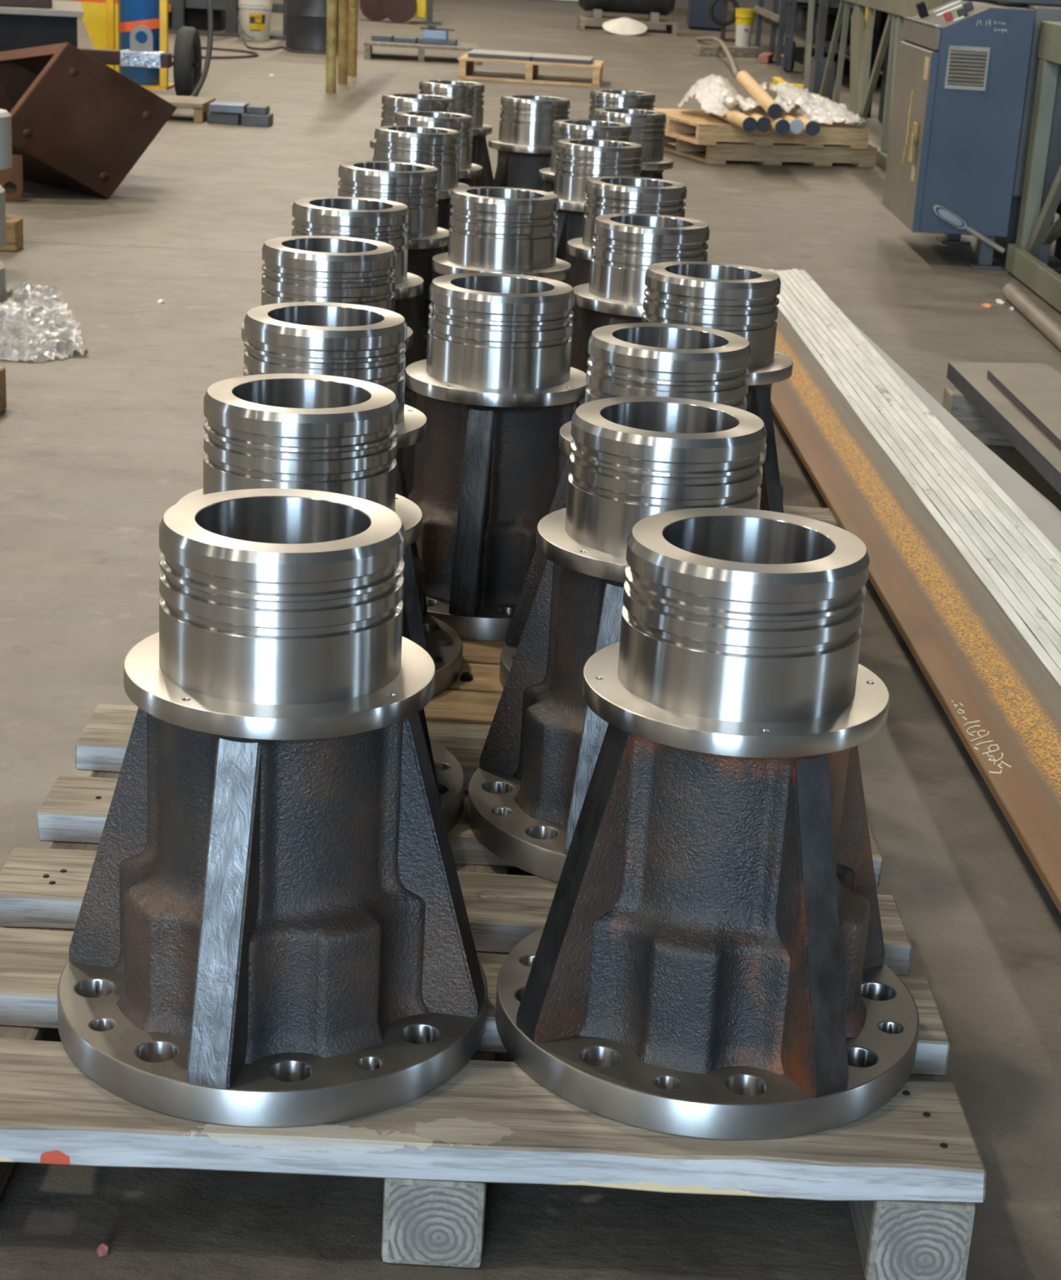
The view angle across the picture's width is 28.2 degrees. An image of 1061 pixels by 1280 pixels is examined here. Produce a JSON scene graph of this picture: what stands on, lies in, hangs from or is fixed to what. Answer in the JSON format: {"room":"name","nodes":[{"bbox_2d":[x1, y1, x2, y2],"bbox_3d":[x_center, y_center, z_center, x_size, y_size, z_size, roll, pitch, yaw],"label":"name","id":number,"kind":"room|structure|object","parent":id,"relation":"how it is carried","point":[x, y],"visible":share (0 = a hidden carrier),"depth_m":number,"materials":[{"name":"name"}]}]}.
{"room":"workspace","nodes":[
{"label":"workspace","id":0,"kind":"room"},
{"bbox_2d":[0,0,1060,1279],"bbox_3d":[-2.357,-2.549,10.798,15.000,0.150,46.000,3,19,0],"label":"floor","id":1,"kind":"structure","parent":0,"point":[96,446],"depth_m":3.78,"materials":[{"name":"concrete"}]},
{"bbox_2d":[0,365,6,413],"bbox_3d":[-1.480,-0.575,4.745,0.578,0.100,0.100,3,19,0],"label":"block","id":2,"kind":"object","parent":1,"relation":"on","point":[2,369],"visible":1,"depth_m":4.76,"materials":[{"name":"brown wood"}]},
{"bbox_2d":[0,261,6,318],"bbox_3d":[-1.604,-0.974,5.826,0.300,0.146,0.300,3,19,0],"label":"pipe sleeve","id":3,"kind":"object","parent":1,"relation":"on","point":[2,273],"visible":0.93,"depth_m":5.82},
{"bbox_2d":[0,216,23,252],"bbox_3d":[-1.954,-1.351,6.951,0.542,0.100,0.100,3,19,0],"label":"block","id":4,"kind":"object","parent":1,"relation":"on","point":[14,225],"visible":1,"depth_m":6.92,"materials":[{"name":"brown wood"}]},
{"bbox_3d":[-2.032,-1.487,6.928,0.370,0.162,0.200,3,19,0],"label":"block","id":5,"kind":"object","parent":4,"relation":"on","visible":0},
{"bbox_2d":[0,108,12,169],"bbox_3d":[-1.845,-1.637,6.873,0.300,0.178,0.300,3,19,0],"label":"pipe sleeve","id":6,"kind":"object","parent":5,"relation":"on","point":[6,145],"visible":1,"depth_m":6.84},
{"bbox_2d":[0,0,83,51],"bbox_3d":[-3.111,-2.961,10.738,1.630,0.585,1.000,-1,19,-12],"label":"work table","id":7,"kind":"object","parent":1,"relation":"on","point":[20,27],"visible":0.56,"depth_m":10.38,"materials":[{"name":"black paint"}]},
{"bbox_2d":[0,0,52,8],"bbox_3d":[-2.537,-3.270,10.498,0.300,0.214,0.280,-1,19,-12],"label":"block","id":8,"kind":"object","parent":7,"relation":"on","point":[25,3],"visible":1,"depth_m":10.40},
{"bbox_2d":[0,280,88,362],"bbox_3d":[-1.412,-0.905,5.751,0.583,0.082,0.994,3,19,0],"label":"plastic wrap","id":9,"kind":"object","parent":1,"relation":"on","point":[39,291],"visible":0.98,"depth_m":5.63,"materials":[{"name":"white"}]},
{"bbox_2d":[0,25,177,200],"bbox_3d":[-1.830,-2.117,8.558,0.980,0.710,0.970,-8,22,-31],"label":"box","id":10,"kind":"object","parent":1,"relation":"on","point":[79,124],"visible":0.94,"depth_m":8.18,"materials":[{"name":"brown metal"}]},
{"bbox_2d":[75,0,119,72],"bbox_3d":[-2.656,-3.800,13.074,0.342,0.720,0.700,3,19,0],"label":"bin","id":11,"kind":"object","parent":1,"relation":"on","point":[94,18],"visible":0.4,"depth_m":12.73,"materials":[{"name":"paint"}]},
{"bbox_2d":[106,0,201,96],"bbox_3d":[-2.191,-3.848,12.309,0.500,1.347,0.426,3,19,0],"label":"cart","id":12,"kind":"object","parent":1,"relation":"on","point":[187,58],"visible":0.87,"depth_m":12.27,"materials":[{"name":"yellow paint"}]},
{"bbox_2d":[119,0,159,84],"bbox_3d":[-2.265,-3.959,12.268,0.256,1.400,0.256,3,19,0],"label":"gas cylinder","id":13,"kind":"object","parent":12,"relation":"on","point":[129,10],"visible":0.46,"depth_m":12.30,"materials":[{"name":"blue paint"}]},
{"bbox_2d":[155,93,215,122],"bbox_3d":[-1.947,-2.913,11.549,0.375,0.100,0.430,3,19,0],"label":"pallet","id":14,"kind":"object","parent":1,"relation":"on","point":[201,104],"visible":0.41,"depth_m":11.41,"materials":[{"name":"brown wood"}]},
{"bbox_2d":[189,0,213,96],"bbox_3d":[-1.933,-3.518,12.244,0.186,0.812,0.427,12,21,24],"label":"hose","id":15,"kind":"object","parent":1,"relation":"on","point":[210,5],"visible":0.65,"depth_m":12.26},
{"bbox_2d":[172,46,258,58],"bbox_3d":[-2.478,-4.599,16.542,0.629,0.019,1.264,5,19,4],"label":"hose","id":16,"kind":"object","parent":1,"relation":"on","point":[255,54],"visible":0.66,"depth_m":16.59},
{"bbox_2d":[207,111,242,124],"bbox_3d":[-1.654,-2.834,11.438,0.170,0.055,0.180,3,19,0],"label":"block","id":17,"kind":"object","parent":1,"relation":"on","point":[212,117],"visible":0.72,"depth_m":11.36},
{"bbox_2d":[208,100,248,114],"bbox_3d":[-1.631,-2.884,11.415,0.190,0.044,0.190,3,19,0],"label":"block","id":18,"kind":"object","parent":17,"relation":"on","point":[215,106],"visible":0.9,"depth_m":11.33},
{"bbox_2d":[168,0,286,39],"bbox_3d":[-2.799,-6.150,19.223,1.600,1.200,0.950,3,19,0],"label":"machine","id":19,"kind":"object","parent":1,"relation":"on","point":[186,13],"visible":0.41,"depth_m":19.11,"materials":[{"name":"metal"}]},
{"bbox_2d":[168,0,283,13],"bbox_3d":[-2.821,-5.773,19.167,1.500,0.080,0.100,3,19,0],"label":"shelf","id":20,"kind":"object","parent":19,"relation":"attached to","point":[191,6],"depth_m":19.12,"materials":[{"name":"metal"}]},
{"bbox_2d":[237,0,272,40],"bbox_3d":[-2.442,-5.510,18.684,0.304,0.375,0.310,3,19,0],"label":"pail","id":21,"kind":"object","parent":1,"relation":"on","point":[255,15],"visible":0.94,"depth_m":18.59,"materials":[{"name":"white plastic"}]},
{"bbox_2d":[248,14,265,31],"bbox_3d":[-2.407,-5.439,18.582,0.142,0.140,0.020,-2,19,-15],"label":"label","id":22,"kind":"object","parent":21,"relation":"attached to","point":[256,22],"depth_m":18.58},
{"bbox_2d":[240,112,273,127],"bbox_3d":[-1.479,-2.820,11.418,0.150,0.060,0.180,3,19,0],"label":"block","id":23,"kind":"object","parent":1,"relation":"on","point":[255,120],"visible":0.96,"depth_m":11.34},
{"bbox_2d":[237,16,337,54],"bbox_3d":[-2.215,-5.071,17.697,0.523,0.214,1.499,-14,26,-42],"label":"hose","id":24,"kind":"object","parent":1,"relation":"on","point":[238,18],"visible":0.91,"depth_m":17.45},
{"bbox_2d":[285,0,338,52],"bbox_3d":[-1.774,-5.418,17.788,0.576,0.850,0.576,3,19,0],"label":"drum","id":25,"kind":"object","parent":1,"relation":"on","point":[306,20],"visible":0.5,"depth_m":17.62,"materials":[{"name":"black paint"}]},
{"bbox_2d":[325,0,358,93],"bbox_3d":[-1.269,-4.316,14.350,0.113,1.030,1.900,3,19,0],"label":"posts","id":26,"kind":"object","parent":1,"relation":"on","point":[348,9],"visible":1,"depth_m":14.33,"materials":[{"name":"paint"}]},
{"bbox_2d":[359,0,441,25],"bbox_3d":[-1.518,-7.347,23.276,1.120,1.000,0.660,3,19,0],"label":"machine","id":27,"kind":"object","parent":1,"relation":"on","point":[397,11],"visible":1,"depth_m":23.20,"materials":[{"name":"red paint"}]},
{"bbox_2d":[363,37,479,64],"bbox_3d":[-0.908,-4.904,17.549,0.948,0.125,0.842,2,19,-4],"label":"pallet","id":28,"kind":"object","parent":1,"relation":"on","point":[368,43],"visible":0.77,"depth_m":17.16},
{"bbox_2d":[417,36,457,45],"bbox_3d":[-0.773,-4.983,17.546,0.320,0.039,0.300,3,19,0],"label":"block","id":29,"kind":"object","parent":28,"relation":"on","point":[453,42],"visible":0.98,"depth_m":17.41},
{"bbox_2d":[423,638,505,724],"bbox_3d":[-0.050,0.000,3.260,0.926,0.125,1.022,3,19,0],"label":"pallet","id":30,"kind":"object","parent":1,"relation":"on","point":[476,700],"visible":0.02,"depth_m":2.85,"materials":[{"name":"wood"}]},
{"bbox_2d":[241,235,413,405],"bbox_3d":[-0.333,-0.400,3.439,0.400,0.484,0.400,1,19,-6],"label":"flanged casting","id":31,"kind":"object","parent":30,"relation":"on","point":[296,268],"visible":0.27,"depth_m":3.30,"materials":[{"name":"silver metal"}]},
{"bbox_2d":[243,302,462,696],"bbox_3d":[-0.282,-0.197,2.851,0.400,0.484,0.400,-11,23,-36],"label":"flanged casting","id":32,"kind":"object","parent":30,"relation":"on","point":[365,343],"visible":0.27,"depth_m":2.75,"materials":[{"name":"silver metal"}]},
{"bbox_2d":[402,272,587,640],"bbox_3d":[-0.054,-0.292,3.169,0.400,0.484,0.400,-13,25,-40],"label":"flanged casting","id":33,"kind":"object","parent":30,"relation":"on","point":[495,388],"visible":0.7,"depth_m":3.06,"materials":[{"name":"silver metal"}]},
{"bbox_2d":[499,322,766,688],"bbox_3d":[0.170,-0.167,2.839,0.400,0.484,0.400,5,19,6],"label":"flanged casting","id":34,"kind":"object","parent":30,"relation":"on","point":[649,359],"visible":0.18,"depth_m":2.72,"materials":[{"name":"silver metal"}]},
{"bbox_2d":[641,261,793,512],"bbox_3d":[0.275,-0.350,3.397,0.400,0.484,0.400,20,25,40],"label":"flanged casting","id":35,"kind":"object","parent":30,"relation":"on","point":[742,300],"visible":0.29,"depth_m":3.28,"materials":[{"name":"silver metal"}]},
{"bbox_2d":[0,703,986,1279],"bbox_3d":[-0.086,0.328,2.284,0.982,0.126,1.018,3,19,0],"label":"pallet","id":36,"kind":"object","parent":1,"relation":"on","point":[911,1171],"visible":0.44,"depth_m":1.83,"materials":[{"name":"beige wood"}]},
{"bbox_2d":[57,488,488,1126],"bbox_3d":[-0.229,0.124,1.915,0.400,0.484,0.400,-1,19,-11],"label":"flanged casting","id":37,"kind":"object","parent":36,"relation":"on","point":[273,928],"visible":1,"depth_m":1.84,"materials":[{"name":"silver metal"}]},
{"bbox_2d":[177,373,465,832],"bbox_3d":[-0.265,-0.043,2.399,0.408,0.484,0.408,-1,19,-13],"label":"flanged casting","id":38,"kind":"object","parent":36,"relation":"on","point":[322,433],"visible":0.27,"depth_m":2.27,"materials":[{"name":"silver metal"}]},
{"bbox_2d":[467,395,766,882],"bbox_3d":[0.139,-0.015,2.387,0.400,0.484,0.400,-2,19,-14],"label":"flanged casting","id":39,"kind":"object","parent":36,"relation":"on","point":[633,460],"visible":0.44,"depth_m":2.32,"materials":[{"name":"silver metal"}]},
{"bbox_2d":[495,507,919,1139],"bbox_3d":[0.179,0.140,1.937,0.400,0.484,0.400,3,19,-1],"label":"flanged casting","id":40,"kind":"object","parent":36,"relation":"on","point":[707,959],"visible":1,"depth_m":1.85,"materials":[{"name":"silver metal"}]},
{"bbox_2d":[457,53,604,87],"bbox_3d":[0.013,-4.291,15.864,1.059,0.150,0.692,4,19,3],"label":"pallet","id":41,"kind":"object","parent":1,"relation":"on","point":[466,64],"visible":0.67,"depth_m":15.57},
{"bbox_2d":[467,48,535,61],"bbox_3d":[-0.215,-4.387,15.818,0.473,0.036,0.470,4,19,3],"label":"plate","id":42,"kind":"object","parent":41,"relation":"on","point":[475,53],"visible":0.91,"depth_m":15.61,"materials":[{"name":"metal"}]},
{"bbox_2d":[531,53,594,64],"bbox_3d":[0.243,-4.353,15.795,0.443,0.036,0.470,4,19,3],"label":"plate","id":43,"kind":"object","parent":41,"relation":"on","point":[540,57],"visible":1,"depth_m":15.59,"materials":[{"name":"metal"}]},
{"bbox_2d":[602,17,647,35],"bbox_3d":[1.053,-6.846,23.510,0.500,0.180,0.480,3,19,0],"label":"pile","id":44,"kind":"object","parent":1,"relation":"on","point":[624,25],"visible":1,"depth_m":23.40,"materials":[{"name":"white plastic"}]},
{"bbox_2d":[577,14,678,35],"bbox_3d":[1.101,-7.062,24.224,1.108,0.140,0.942,3,19,-2],"label":"pallet","id":45,"kind":"object","parent":1,"relation":"on","point":[671,25],"visible":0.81,"depth_m":23.86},
{"bbox_2d":[578,0,675,21],"bbox_3d":[1.111,-7.506,24.099,1.150,0.780,0.720,3,19,0],"label":"tank","id":46,"kind":"object","parent":45,"relation":"on","point":[654,8],"visible":1,"depth_m":23.95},
{"bbox_2d":[686,0,723,31],"bbox_3d":[2.172,-8.090,25.782,0.400,1.200,0.700,3,19,0],"label":"cabinet","id":47,"kind":"object","parent":1,"relation":"on","point":[698,15],"visible":0.86,"depth_m":25.59,"materials":[{"name":"metal"}]},
{"bbox_2d":[696,35,738,78],"bbox_3d":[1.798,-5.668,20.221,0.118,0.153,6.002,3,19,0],"label":"metal bar","id":48,"kind":"object","parent":1,"relation":"on","point":[716,39],"visible":0.98,"depth_m":19.60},
{"bbox_2d":[708,0,739,42],"bbox_3d":[2.134,-7.085,23.128,0.341,1.000,0.172,3,19,0],"label":"stand","id":49,"kind":"object","parent":1,"relation":"on","point":[723,23],"visible":0.87,"depth_m":23.16,"materials":[{"name":"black metal"}]},
{"bbox_2d":[693,44,764,57],"bbox_3d":[1.920,-5.694,20.405,0.750,0.095,0.110,-7,21,-28],"label":"timber","id":50,"kind":"object","parent":1,"relation":"on","point":[699,50],"visible":0.8,"depth_m":20.34,"materials":[{"name":"brown wood"}]},
{"bbox_2d":[735,8,755,46],"bbox_3d":[2.264,-6.492,22.361,0.214,0.385,0.214,3,19,0],"label":"pail","id":51,"kind":"object","parent":1,"relation":"on","point":[744,17],"visible":0.94,"depth_m":22.29,"materials":[{"name":"white plastic"}]},
{"bbox_2d":[663,133,877,166],"bbox_3d":[1.230,-2.650,11.318,0.965,0.100,0.850,-3,20,-18],"label":"pallet","id":52,"kind":"object","parent":1,"relation":"on","point":[722,152],"visible":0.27,"depth_m":10.96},
{"bbox_2d":[653,108,870,148],"bbox_3d":[1.170,-2.718,11.191,0.965,0.102,0.850,-3,20,-18],"label":"pallet","id":53,"kind":"object","parent":52,"relation":"on","point":[709,129],"visible":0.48,"depth_m":10.88,"materials":[{"name":"wood"}]},
{"bbox_2d":[676,73,740,116],"bbox_3d":[0.934,-2.869,11.062,0.311,0.180,0.916,3,19,0],"label":"plastic film","id":54,"kind":"object","parent":53,"relation":"on","point":[710,91],"visible":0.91,"depth_m":10.87,"materials":[{"name":"white"}]},
{"bbox_2d":[709,108,757,132],"bbox_3d":[1.019,-2.676,10.758,0.072,0.072,0.978,1,19,-7],"label":"roll","id":55,"kind":"object","parent":53,"relation":"on","point":[735,117],"visible":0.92,"depth_m":10.41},
{"bbox_2d":[739,107,771,131],"bbox_3d":[1.099,-2.689,10.810,0.072,0.072,0.967,1,19,-6],"label":"roll","id":56,"kind":"object","parent":53,"relation":"on","point":[764,123],"visible":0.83,"depth_m":10.36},
{"bbox_2d":[748,107,790,134],"bbox_3d":[1.185,-2.670,10.767,0.072,0.072,1.056,1,19,-6],"label":"roll","id":57,"kind":"object","parent":53,"relation":"on","point":[781,126],"visible":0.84,"depth_m":10.28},
{"bbox_2d":[736,71,782,118],"bbox_3d":[1.163,-2.791,10.774,0.072,0.160,1.010,2,19,-5],"label":"roll","id":58,"kind":"object","parent":57,"relation":"on","point":[768,104],"visible":1,"depth_m":10.62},
{"bbox_2d":[758,106,804,133],"bbox_3d":[1.266,-2.676,10.800,0.072,0.072,0.985,1,19,-5],"label":"roll","id":59,"kind":"object","parent":53,"relation":"on","point":[797,125],"visible":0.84,"depth_m":10.34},
{"bbox_2d":[782,111,820,136],"bbox_3d":[1.346,-2.662,10.772,0.072,0.072,1.043,2,19,-4],"label":"roll","id":60,"kind":"object","parent":53,"relation":"on","point":[811,127],"visible":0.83,"depth_m":10.29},
{"bbox_2d":[722,93,813,113],"bbox_3d":[1.200,-2.732,10.717,0.455,0.064,0.469,3,19,0],"label":"plastic film","id":61,"kind":"object","parent":60,"relation":"on","point":[744,104],"visible":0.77,"depth_m":10.62,"materials":[{"name":"white"}]},
{"bbox_2d":[760,81,865,124],"bbox_3d":[1.471,-2.854,11.172,0.452,0.176,0.792,-1,19,-13],"label":"plastic film","id":62,"kind":"object","parent":53,"relation":"on","point":[824,110],"visible":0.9,"depth_m":11.05,"materials":[{"name":"white"}]},
{"bbox_2d":[781,0,796,71],"bbox_3d":[2.259,-5.450,18.179,0.126,1.099,0.815,5,19,5],"label":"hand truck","id":63,"kind":"object","parent":1,"relation":"on","point":[789,51],"visible":1,"depth_m":18.17,"materials":[{"name":"black metal"}]},
{"bbox_2d":[782,505,839,527],"bbox_3d":[0.722,-0.185,3.989,0.570,0.090,0.100,3,19,0],"label":"block","id":64,"kind":"object","parent":1,"relation":"on","point":[823,514],"visible":0.03,"depth_m":3.98,"materials":[{"name":"brown wood"}]},
{"bbox_2d":[770,293,1060,914],"bbox_3d":[0.690,-0.227,3.935,0.240,0.020,5.820,3,19,-2],"label":"steel beam","id":65,"kind":"structure","parent":64,"relation":"on","point":[1003,704],"depth_m":3.36,"materials":[{"name":"metal"}]},
{"bbox_2d":[766,269,1060,653],"bbox_3d":[0.813,-0.286,4.043,0.075,0.017,5.471,3,19,-2],"label":"strip","id":66,"kind":"object","parent":65,"relation":"on","point":[1049,630],"depth_m":4.12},
{"bbox_2d":[786,268,1060,591],"bbox_3d":[0.873,-0.252,3.907,0.061,0.012,5.568,3,19,-2],"label":"strip","id":67,"kind":"object","parent":66,"relation":"on","point":[1043,566],"depth_m":4.34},
{"bbox_2d":[776,293,1060,687],"bbox_3d":[0.764,-0.251,3.969,0.039,0.008,5.718,3,19,-2],"label":"strip","id":68,"kind":"object","parent":65,"relation":"on","point":[1021,627],"depth_m":3.89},
{"bbox_2d":[779,276,1060,637],"bbox_3d":[0.907,-0.205,3.924,0.227,0.010,5.813,3,19,-2],"label":"steel plate","id":69,"kind":"object","parent":64,"relation":"on","point":[1042,512],"visible":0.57,"depth_m":4.34,"materials":[{"name":"metal"}]},
{"bbox_2d":[753,0,888,79],"bbox_3d":[2.838,-6.357,19.703,1.070,1.900,8.500,3,19,0],"label":"storage rack","id":70,"kind":"object","parent":1,"relation":"on","point":[772,18],"visible":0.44,"depth_m":19.34,"materials":[{"name":"metal"}]},
{"bbox_2d":[795,8,817,30],"bbox_3d":[2.744,-5.873,19.974,0.400,0.180,0.500,3,19,0],"label":"storage bin","id":71,"kind":"object","parent":70,"relation":"on","point":[802,13],"visible":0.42,"depth_m":19.76,"materials":[{"name":"metal"}]},
{"bbox_2d":[755,14,881,53],"bbox_3d":[2.795,-5.706,19.819,0.800,0.030,6.700,3,19,0],"label":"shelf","id":72,"kind":"object","parent":70,"relation":"attached to","point":[799,33],"depth_m":18.46,"materials":[{"name":"metal"}]},
{"bbox_2d":[808,0,866,8],"bbox_3d":[2.813,-6.027,19.709,0.800,0.030,6.700,3,19,0],"label":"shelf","id":73,"kind":"object","parent":70,"relation":"attached to","point":[831,3],"depth_m":16.59,"materials":[{"name":"metal"}]},
{"bbox_2d":[825,14,865,42],"bbox_3d":[2.707,-5.225,18.029,0.400,0.200,0.400,3,19,0],"label":"storage bin","id":74,"kind":"object","parent":70,"relation":"on","point":[831,19],"visible":0.24,"depth_m":17.84,"materials":[{"name":"black paint"}]},
{"bbox_2d":[808,56,835,101],"bbox_3d":[2.098,-4.057,15.296,0.140,0.300,0.550,3,19,0],"label":"post box","id":75,"kind":"object","parent":1,"relation":"on","point":[818,64],"visible":0.43,"depth_m":15.04,"materials":[{"name":"metal"}]},
{"bbox_2d":[863,6,881,118],"bbox_3d":[2.282,-3.945,14.221,0.060,0.800,0.350,3,19,0],"label":"guard","id":76,"kind":"object","parent":1,"relation":"on","point":[877,21],"visible":0.15,"depth_m":14.04,"materials":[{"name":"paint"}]},
{"bbox_2d":[803,0,964,170],"bbox_3d":[1.950,-3.579,12.952,0.100,0.914,7.100,3,19,0],"label":"metal rack","id":77,"kind":"object","parent":1,"relation":"on","point":[862,89],"visible":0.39,"depth_m":11.96,"materials":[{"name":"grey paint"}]},
{"bbox_2d":[878,0,998,123],"bbox_3d":[3.063,-3.595,11.922,1.500,1.700,7.000,3,19,0],"label":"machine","id":78,"kind":"object","parent":1,"relation":"on","point":[886,55],"visible":0.1,"depth_m":13.79,"materials":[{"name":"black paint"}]},
{"bbox_2d":[883,0,1035,270],"bbox_3d":[1.588,-1.928,7.977,0.373,0.920,0.830,3,19,0],"label":"base cabinet","id":79,"kind":"object","parent":1,"relation":"on","point":[961,85],"visible":1,"depth_m":7.64,"materials":[{"name":"metal"}]},
{"bbox_2d":[946,49,986,86],"bbox_3d":[1.560,-2.043,7.537,0.130,0.120,0.002,3,19,0],"label":"vent","id":80,"kind":"object","parent":79,"relation":"attached to","point":[965,68],"depth_m":7.53,"materials":[{"name":"grey metal"}]},
{"bbox_2d":[942,386,1014,447],"bbox_3d":[1.160,-0.527,5.026,0.345,0.120,0.100,3,19,0],"label":"block","id":81,"kind":"object","parent":1,"relation":"on","point":[954,402],"visible":0.31,"depth_m":4.98,"materials":[{"name":"brown wood"}]},
{"bbox_2d":[946,361,1060,494],"bbox_3d":[1.161,-0.371,4.313,0.273,0.038,1.843,3,19,-2],"label":"steel plate","id":82,"kind":"object","parent":81,"relation":"on","point":[970,379],"visible":0.67,"depth_m":4.65,"materials":[{"name":"metal"}]},
{"bbox_2d":[986,369,1060,451],"bbox_3d":[1.173,-0.385,4.266,0.196,0.020,1.467,3,19,-1],"label":"steel plate","id":83,"kind":"object","parent":82,"relation":"on","point":[1037,395],"visible":1,"depth_m":4.70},
{"bbox_2d":[990,0,1060,260],"bbox_3d":[2.068,-1.983,8.095,0.700,1.000,0.720,3,19,0],"label":"metal frame","id":84,"kind":"object","parent":1,"relation":"on","point":[1046,10],"visible":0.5,"depth_m":7.74,"materials":[{"name":"grey paint"}]},
{"bbox_2d":[1002,283,1060,351],"bbox_3d":[1.576,-0.834,6.096,0.057,0.056,2.141,4,19,1],"label":"pipe","id":85,"kind":"object","parent":1,"relation":"on","point":[1046,324],"visible":1,"depth_m":6.62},
{"bbox_2d":[1004,20,1060,312],"bbox_3d":[2.109,-1.343,6.399,0.745,0.885,2.660,3,19,0],"label":"metal frame","id":86,"kind":"object","parent":1,"relation":"on","point":[1027,260],"visible":1,"depth_m":7.49,"materials":[{"name":"grey paint"}]},
{"bbox_3d":[-1.911,-1.162,6.402,0.450,0.100,0.200,3,19,0],"label":"block","id":87,"kind":"object","parent":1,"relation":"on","visible":0},
{"bbox_2d":[0,185,6,248],"bbox_3d":[-1.737,-1.283,6.358,0.300,0.176,0.300,3,19,0],"label":"pipe sleeve","id":88,"kind":"object","parent":87,"relation":"on","point":[2,200],"visible":1,"depth_m":6.35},
{"bbox_3d":[-0.072,-0.365,4.329,0.968,0.125,1.064,3,19,0],"label":"pallet","id":89,"kind":"object","parent":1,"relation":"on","visible":0},
{"bbox_2d":[291,196,426,405],"bbox_3d":[-0.341,-0.567,3.929,0.400,0.484,0.400,5,19,6],"label":"flanged casting","id":90,"kind":"object","parent":89,"relation":"on","point":[385,221],"visible":0.23,"depth_m":3.82,"materials":[{"name":"silver metal"}]},
{"bbox_2d":[337,160,448,348],"bbox_3d":[-0.312,-0.772,4.537,0.400,0.484,0.400,5,19,6],"label":"flanged casting","id":91,"kind":"object","parent":89,"relation":"on","point":[414,185],"visible":0.23,"depth_m":4.42,"materials":[{"name":"silver metal"}]},
{"bbox_2d":[426,186,571,350],"bbox_3d":[-0.063,-0.646,4.209,0.400,0.484,0.400,5,19,6],"label":"flanged casting","id":92,"kind":"object","parent":89,"relation":"on","point":[493,229],"visible":0.34,"depth_m":4.07,"materials":[{"name":"silver metal"}]},
{"bbox_2d":[566,176,687,336],"bbox_3d":[0.210,-0.733,4.513,0.400,0.484,0.400,1,19,-6],"label":"flanged casting","id":93,"kind":"object","parent":89,"relation":"on","point":[606,195],"visible":0.27,"depth_m":4.39,"materials":[{"name":"silver metal"}]},
{"bbox_2d":[570,213,710,404],"bbox_3d":[0.208,-0.536,3.932,0.400,0.484,0.400,1,19,-6],"label":"flanged casting","id":94,"kind":"object","parent":89,"relation":"on","point":[625,245],"visible":0.27,"depth_m":3.80,"materials":[{"name":"silver metal"}]},
{"bbox_3d":[-0.066,-0.808,5.636,0.957,0.125,1.004,3,19,0],"label":"pallet","id":95,"kind":"object","parent":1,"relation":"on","visible":0},
{"bbox_2d":[373,125,470,252],"bbox_3d":[-0.295,-1.044,5.343,0.400,0.484,0.400,5,19,6],"label":"flanged casting","id":96,"kind":"object","parent":95,"relation":"on","point":[436,147],"visible":0.24,"depth_m":5.21,"materials":[{"name":"silver metal"}]},
{"bbox_2d":[394,111,482,186],"bbox_3d":[-0.274,-1.190,5.775,0.400,0.484,0.400,5,19,6],"label":"flanged casting","id":97,"kind":"object","parent":95,"relation":"on","point":[463,123],"visible":0.2,"depth_m":5.66,"materials":[{"name":"silver metal"}]},
{"bbox_2d":[538,119,631,191],"bbox_3d":[0.155,-1.171,5.792,0.400,0.484,0.400,1,19,-6],"label":"flanged casting","id":98,"kind":"object","parent":95,"relation":"on","point":[563,129],"visible":0.19,"depth_m":5.67,"materials":[{"name":"silver metal"}]},
{"bbox_2d":[548,138,643,284],"bbox_3d":[0.158,-0.994,5.272,0.400,0.484,0.400,1,19,-6],"label":"flanged casting","id":99,"kind":"object","parent":95,"relation":"on","point":[579,160],"visible":0.28,"depth_m":5.14,"materials":[{"name":"silver metal"}]},
{"bbox_3d":[-0.040,-1.166,6.692,1.079,0.125,1.174,3,19,0],"label":"pallet","id":100,"kind":"object","parent":1,"relation":"on","visible":0},
{"bbox_2d":[369,93,453,160],"bbox_3d":[-0.347,-1.381,6.325,0.400,0.484,0.400,19,24,38],"label":"flanged casting","id":101,"kind":"object","parent":100,"relation":"on","point":[393,103],"visible":0.07,"depth_m":6.19,"materials":[{"name":"silver metal"}]},
{"bbox_2d":[418,80,493,186],"bbox_3d":[-0.268,-1.580,6.924,0.400,0.484,0.400,-13,25,-40],"label":"flanged casting","id":102,"kind":"object","parent":100,"relation":"on","point":[468,97],"visible":0.22,"depth_m":6.82,"materials":[{"name":"silver metal"}]},
{"bbox_2d":[488,94,570,191],"bbox_3d":[0.003,-1.427,6.521,0.400,0.484,0.400,1,19,-6],"label":"flanged casting","id":103,"kind":"object","parent":100,"relation":"on","point":[523,145],"visible":0.34,"depth_m":6.39,"materials":[{"name":"silver metal"}]},
{"bbox_2d":[588,88,655,119],"bbox_3d":[0.287,-1.552,6.937,0.400,0.484,0.400,-13,25,-40],"label":"flanged casting","id":104,"kind":"object","parent":100,"relation":"on","point":[602,98],"visible":0.11,"depth_m":6.79,"materials":[{"name":"silver metal"}]},
{"bbox_2d":[593,107,673,179],"bbox_3d":[0.278,-1.314,6.235,0.408,0.484,0.408,2,19,-5],"label":"flanged casting","id":105,"kind":"object","parent":100,"relation":"on","point":[647,126],"visible":0.16,"depth_m":6.10,"materials":[{"name":"silver metal"}]},
{"bbox_2d":[540,0,808,13],"bbox_3d":[-1.732,-13.327,31.503,15.000,7.300,0.150,3,19,0],"label":"wall","id":106,"kind":"structure","parent":0,"point":[683,4],"depth_m":32.52,"materials":[{"name":"grey"}]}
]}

